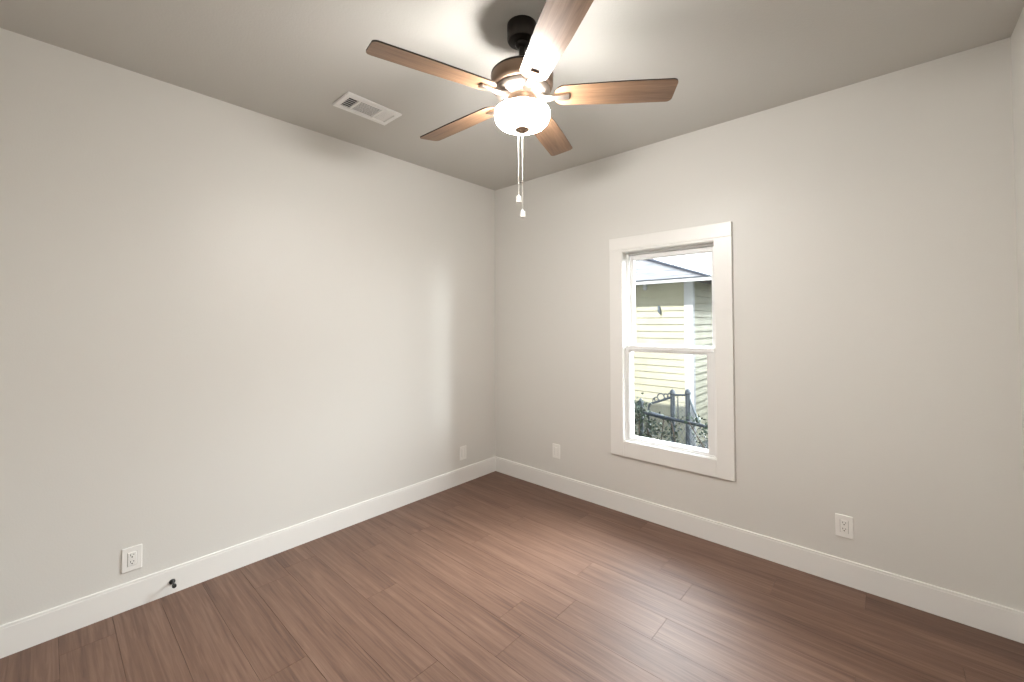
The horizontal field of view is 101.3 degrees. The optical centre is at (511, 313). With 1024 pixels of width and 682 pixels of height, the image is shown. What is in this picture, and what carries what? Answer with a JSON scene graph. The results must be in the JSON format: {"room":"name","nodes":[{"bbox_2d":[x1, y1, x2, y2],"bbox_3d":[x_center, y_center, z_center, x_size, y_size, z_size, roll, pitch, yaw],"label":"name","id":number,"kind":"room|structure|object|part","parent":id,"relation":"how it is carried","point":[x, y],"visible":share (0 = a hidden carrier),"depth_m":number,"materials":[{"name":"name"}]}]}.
{"room":"empty bedroom","nodes":[
{"label":"empty bedroom","id":0,"kind":"room"},
{"bbox_2d":[0,28,494,625],"bbox_3d":[-1.325,0.195,2.917,0.120,2.860,3.610,-1,-2,42],"label":"wall","id":1,"kind":"structure","parent":0,"point":[223,325],"depth_m":2.35,"materials":[{"name":"white paint"}]},
{"bbox_2d":[121,544,141,573],"bbox_3d":[-1.926,1.242,2.128,0.009,0.120,0.078,-1,-2,42],"label":"wall outlet","id":2,"kind":"object","parent":1,"relation":"attached to","point":[131,556],"visible":1,"depth_m":2.12,"materials":[{"name":"white plastic"}]},
{"bbox_2d":[128,551,136,566],"bbox_3d":[-1.924,1.242,2.127,0.004,0.067,0.034,-1,-2,42],"label":"receptacle","id":3,"kind":"object","parent":2,"relation":"attached to","point":[132,555],"depth_m":2.13,"materials":[{"name":"white plastic"}]},
{"bbox_2d":[0,457,495,658],"bbox_3d":[-1.282,1.435,2.836,0.010,0.137,3.340,-1,-2,42],"label":"baseboard","id":4,"kind":"structure","parent":1,"relation":"attached to","point":[21,634],"depth_m":2.34,"materials":[{"name":"white paint"}]},
{"bbox_2d":[169,579,176,587],"bbox_3d":[-1.789,1.429,2.219,0.064,0.027,0.027,-1,-2,42],"label":"doorstop","id":5,"kind":"object","parent":4,"relation":"attached to","point":[172,581],"visible":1,"depth_m":2.23,"materials":[{"name":"black rubber"}]},
{"bbox_2d":[460,445,465,459],"bbox_3d":[-0.440,1.252,3.776,0.008,0.120,0.078,-1,-2,42],"label":"wall outlet","id":6,"kind":"object","parent":1,"relation":"attached to","point":[463,448],"visible":1,"depth_m":3.77,"materials":[{"name":"white plastic"}]},
{"bbox_2d":[0,471,1023,681],"bbox_3d":[-0.047,1.536,1.740,3.550,0.120,3.610,-1,-2,42],"label":"floor","id":7,"kind":"structure","parent":0,"point":[495,576],"depth_m":2.03,"materials":[{"name":"wood"}]},
{"bbox_2d":[0,0,1023,189],"bbox_3d":[-0.057,-1.323,1.799,3.550,0.120,3.610,-1,-2,42],"label":"ceiling","id":8,"kind":"structure","parent":0,"point":[289,61],"depth_m":2.02,"materials":[{"name":"grey paint"}]},
{"bbox_2d":[332,92,401,125],"bbox_3d":[-0.875,-1.239,2.551,0.205,0.012,0.352,-1,-2,42],"label":"ceiling vent","id":9,"kind":"object","parent":8,"relation":"in","point":[353,103],"visible":1,"depth_m":2.54,"materials":[{"name":"white plastic"}]},
{"bbox_2d":[366,0,677,217],"bbox_3d":[0.010,-0.839,1.857,1.215,0.846,1.264,-1,-2,42],"label":"ceiling fan","id":10,"kind":"object","parent":8,"relation":"hanging from","point":[521,83],"visible":1,"depth_m":1.75,"materials":[{"name":"brown wood"}]},
{"bbox_3d":[-0.292,-0.949,1.628,0.512,0.006,0.131,1,10,-32],"label":"blade","id":11,"kind":"part","parent":10,"relation":"part of","materials":[{"name":"brown wood"}]},
{"bbox_3d":[-0.256,-0.940,2.089,0.512,0.006,0.131,-1,10,40],"label":"blade","id":12,"kind":"part","parent":10,"relation":"part of","materials":[{"name":"brown wood"}]},
{"bbox_3d":[0.029,-0.652,1.828,0.003,0.289,0.003,-1,-2,42],"label":"pull chain","id":13,"kind":"part","parent":10,"relation":"part of","materials":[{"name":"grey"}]},
{"bbox_3d":[0.044,-0.957,1.834,0.244,0.041,0.244,-1,-2,42],"label":"motor","id":14,"kind":"part","parent":10,"relation":"part of","materials":[{"name":"silver metal"}]},
{"bbox_3d":[0.046,-0.620,1.827,0.003,0.354,0.003,-1,-2,42],"label":"pull chain","id":15,"kind":"part","parent":10,"relation":"part of","materials":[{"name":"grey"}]},
{"bbox_3d":[0.044,-0.845,1.831,0.241,0.079,0.241,-1,-2,42],"label":"lamp shade","id":16,"kind":"part","parent":10,"relation":"part of","materials":[{"name":"white glass"}]},
{"bbox_3d":[0.195,-0.939,2.198,0.131,0.006,0.512,-13,-6,22],"label":"blade","id":17,"kind":"part","parent":10,"relation":"part of","materials":[{"name":"brown wood"}]},
{"bbox_3d":[0.136,-0.955,1.451,0.131,0.006,0.512,12,-4,-13],"label":"blade","id":18,"kind":"part","parent":10,"relation":"part of","materials":[{"name":"brown wood"}]},
{"bbox_3d":[0.437,-0.948,1.803,0.512,0.006,0.131,0,-12,4],"label":"blade","id":19,"kind":"part","parent":10,"relation":"part of","materials":[{"name":"brown wood"}]},
{"bbox_2d":[495,37,1023,611],"bbox_3d":[1.111,0.189,3.056,3.310,2.860,0.140,-1,-2,42],"label":"wall","id":20,"kind":"structure","parent":0,"point":[877,378],"depth_m":2.34,"materials":[{"name":"white paint"}]},
{"bbox_2d":[552,443,559,458],"bbox_3d":[0.379,1.178,3.599,0.078,0.120,0.008,-1,-2,42],"label":"wall outlet","id":21,"kind":"object","parent":20,"relation":"attached to","point":[556,448],"visible":1,"depth_m":3.59,"materials":[{"name":"white plastic"}]},
{"bbox_2d":[609,221,735,481],"bbox_3d":[1.132,0.243,3.016,0.870,1.654,0.151,-1,-2,42],"label":"window","id":22,"kind":"structure","parent":20,"relation":"in","point":[718,461],"depth_m":2.92,"materials":[{"name":"white paint"}]},
{"bbox_3d":[1.115,0.590,2.991,0.634,0.709,0.036,-1,-2,42],"label":"sash","id":23,"kind":"part","parent":22,"relation":"part of","materials":[{"name":"white plastic"}]},
{"bbox_3d":[1.139,0.240,3.026,0.652,1.424,0.122,-1,-2,42],"label":"frame","id":24,"kind":"part","parent":22,"relation":"part of","materials":[{"name":"white plastic"}]},
{"bbox_3d":[1.155,-0.090,3.056,0.622,0.726,0.032,-1,-2,42],"label":"sash","id":25,"kind":"part","parent":22,"relation":"part of","materials":[{"name":"clear glass"}]},
{"bbox_2d":[495,456,1023,643],"bbox_3d":[1.065,1.429,2.975,3.310,0.137,0.010,-1,-2,42],"label":"baseboard","id":26,"kind":"structure","parent":20,"relation":"attached to","point":[987,616],"depth_m":2.40,"materials":[{"name":"white paint"}]},
{"bbox_2d":[835,513,853,538],"bbox_3d":[1.819,1.164,2.299,0.078,0.120,0.009,-1,-2,42],"label":"wall outlet","id":27,"kind":"object","parent":20,"relation":"attached to","point":[843,523],"visible":1,"depth_m":2.30,"materials":[{"name":"white plastic"}]},
{"bbox_2d":[840,519,847,532],"bbox_3d":[1.818,1.164,2.298,0.034,0.067,0.004,-1,-2,42],"label":"receptacle","id":28,"kind":"object","parent":27,"relation":"attached to","point":[843,522],"depth_m":2.30,"materials":[{"name":"white plastic"}]},
{"bbox_2d":[1011,7,1023,481],"bbox_3d":[1.222,0.138,0.620,0.120,2.860,3.610,-1,-2,42],"label":"wall","id":29,"kind":"structure","parent":0,"point":[1017,37],"depth_m":1.85,"materials":[{"name":"white paint"}]},
{"label":"outside","id":30,"kind":"structure","parent":0,"visible":0},
{"bbox_3d":[13.292,2.616,18.976,50.000,0.100,39.840,-1,-2,42],"label":"ground","id":31,"kind":"structure","parent":30,"visible":0},
{"bbox_2d":[634,398,707,447],"bbox_3d":[1.364,1.710,5.762,0.084,1.250,6.638,1,-1,-33],"label":"fence","id":32,"kind":"object","parent":31,"relation":"on","point":[640,399],"visible":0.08,"depth_m":4.95,"materials":[{"name":"black metal"}]},
{"bbox_3d":[1.643,1.700,5.334,0.076,1.250,0.076,-1,-2,42],"label":"post","id":33,"kind":"part","parent":32,"relation":"part of","materials":[{"name":"grey metal"}]},
{"bbox_2d":[634,393,662,439],"bbox_3d":[1.668,1.658,5.237,0.733,1.331,0.340,-1,-2,42],"label":"climbing vine","id":34,"kind":"object","parent":32,"relation":"attached to","point":[638,410],"visible":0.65,"depth_m":5.24,"materials":[{"name":"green plant"}]},
{"bbox_3d":[1.647,1.752,5.221,0.025,1.141,0.183,1,-1,-35],"label":"stem","id":35,"kind":"part","parent":34,"relation":"part of","materials":[{"name":"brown plant"}]},
{"bbox_2d":[651,411,681,442],"bbox_3d":[1.863,1.737,4.920,0.288,1.159,0.545,1,-2,-40],"label":"climbing vine","id":36,"kind":"object","parent":32,"relation":"attached to","point":[663,432],"visible":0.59,"depth_m":4.95,"materials":[{"name":"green plant"}]},
{"bbox_3d":[1.838,1.785,4.920,0.019,1.062,0.224,1,-1,-33],"label":"stem","id":37,"kind":"part","parent":36,"relation":"part of","materials":[{"name":"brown plant"}]},
{"bbox_3d":[1.342,1.254,5.758,0.036,0.035,6.638,1,-1,-33],"label":"rail","id":38,"kind":"part","parent":32,"relation":"part of","materials":[{"name":"black metal"}]},
{"bbox_2d":[648,389,700,445],"bbox_3d":[1.927,1.597,5.011,0.069,1.439,0.667,1,-2,-43],"label":"metal gate","id":39,"kind":"object","parent":32,"relation":"attached to","point":[672,393],"visible":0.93,"depth_m":4.98,"materials":[{"name":"grey metal"}]},
{"bbox_3d":[1.814,1.614,5.136,0.026,1.252,0.330,1,-2,-42],"label":"gate frame","id":40,"kind":"part","parent":39,"relation":"part of","materials":[{"name":"grey metal"}]},
{"bbox_3d":[1.925,1.610,5.014,0.068,1.414,0.066,-1,-2,42],"label":"gate post","id":41,"kind":"part","parent":39,"relation":"part of","materials":[{"name":"grey metal"}]},
{"bbox_3d":[2.050,1.594,4.877,0.068,1.439,0.066,-1,-2,42],"label":"gate post","id":42,"kind":"part","parent":39,"relation":"part of","materials":[{"name":"grey metal"}]},
{"bbox_2d":[680,410,707,448],"bbox_3d":[2.098,1.695,4.557,0.568,1.225,0.336,-1,-2,42],"label":"climbing vine","id":43,"kind":"object","parent":32,"relation":"attached to","point":[691,417],"visible":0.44,"depth_m":4.61,"materials":[{"name":"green plant"}]},
{"bbox_3d":[2.067,1.752,4.560,0.019,1.112,0.327,1,-1,-33],"label":"stem","id":44,"kind":"part","parent":43,"relation":"part of","materials":[{"name":"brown plant"}]},
{"bbox_2d":[634,259,712,448],"bbox_3d":[2.508,0.210,12.319,8.980,4.511,8.835,-1,-2,42],"label":"neighbor house","id":45,"kind":"structure","parent":31,"relation":"on","point":[673,303],"depth_m":6.92,"materials":[{"name":"beige"}]}
]}

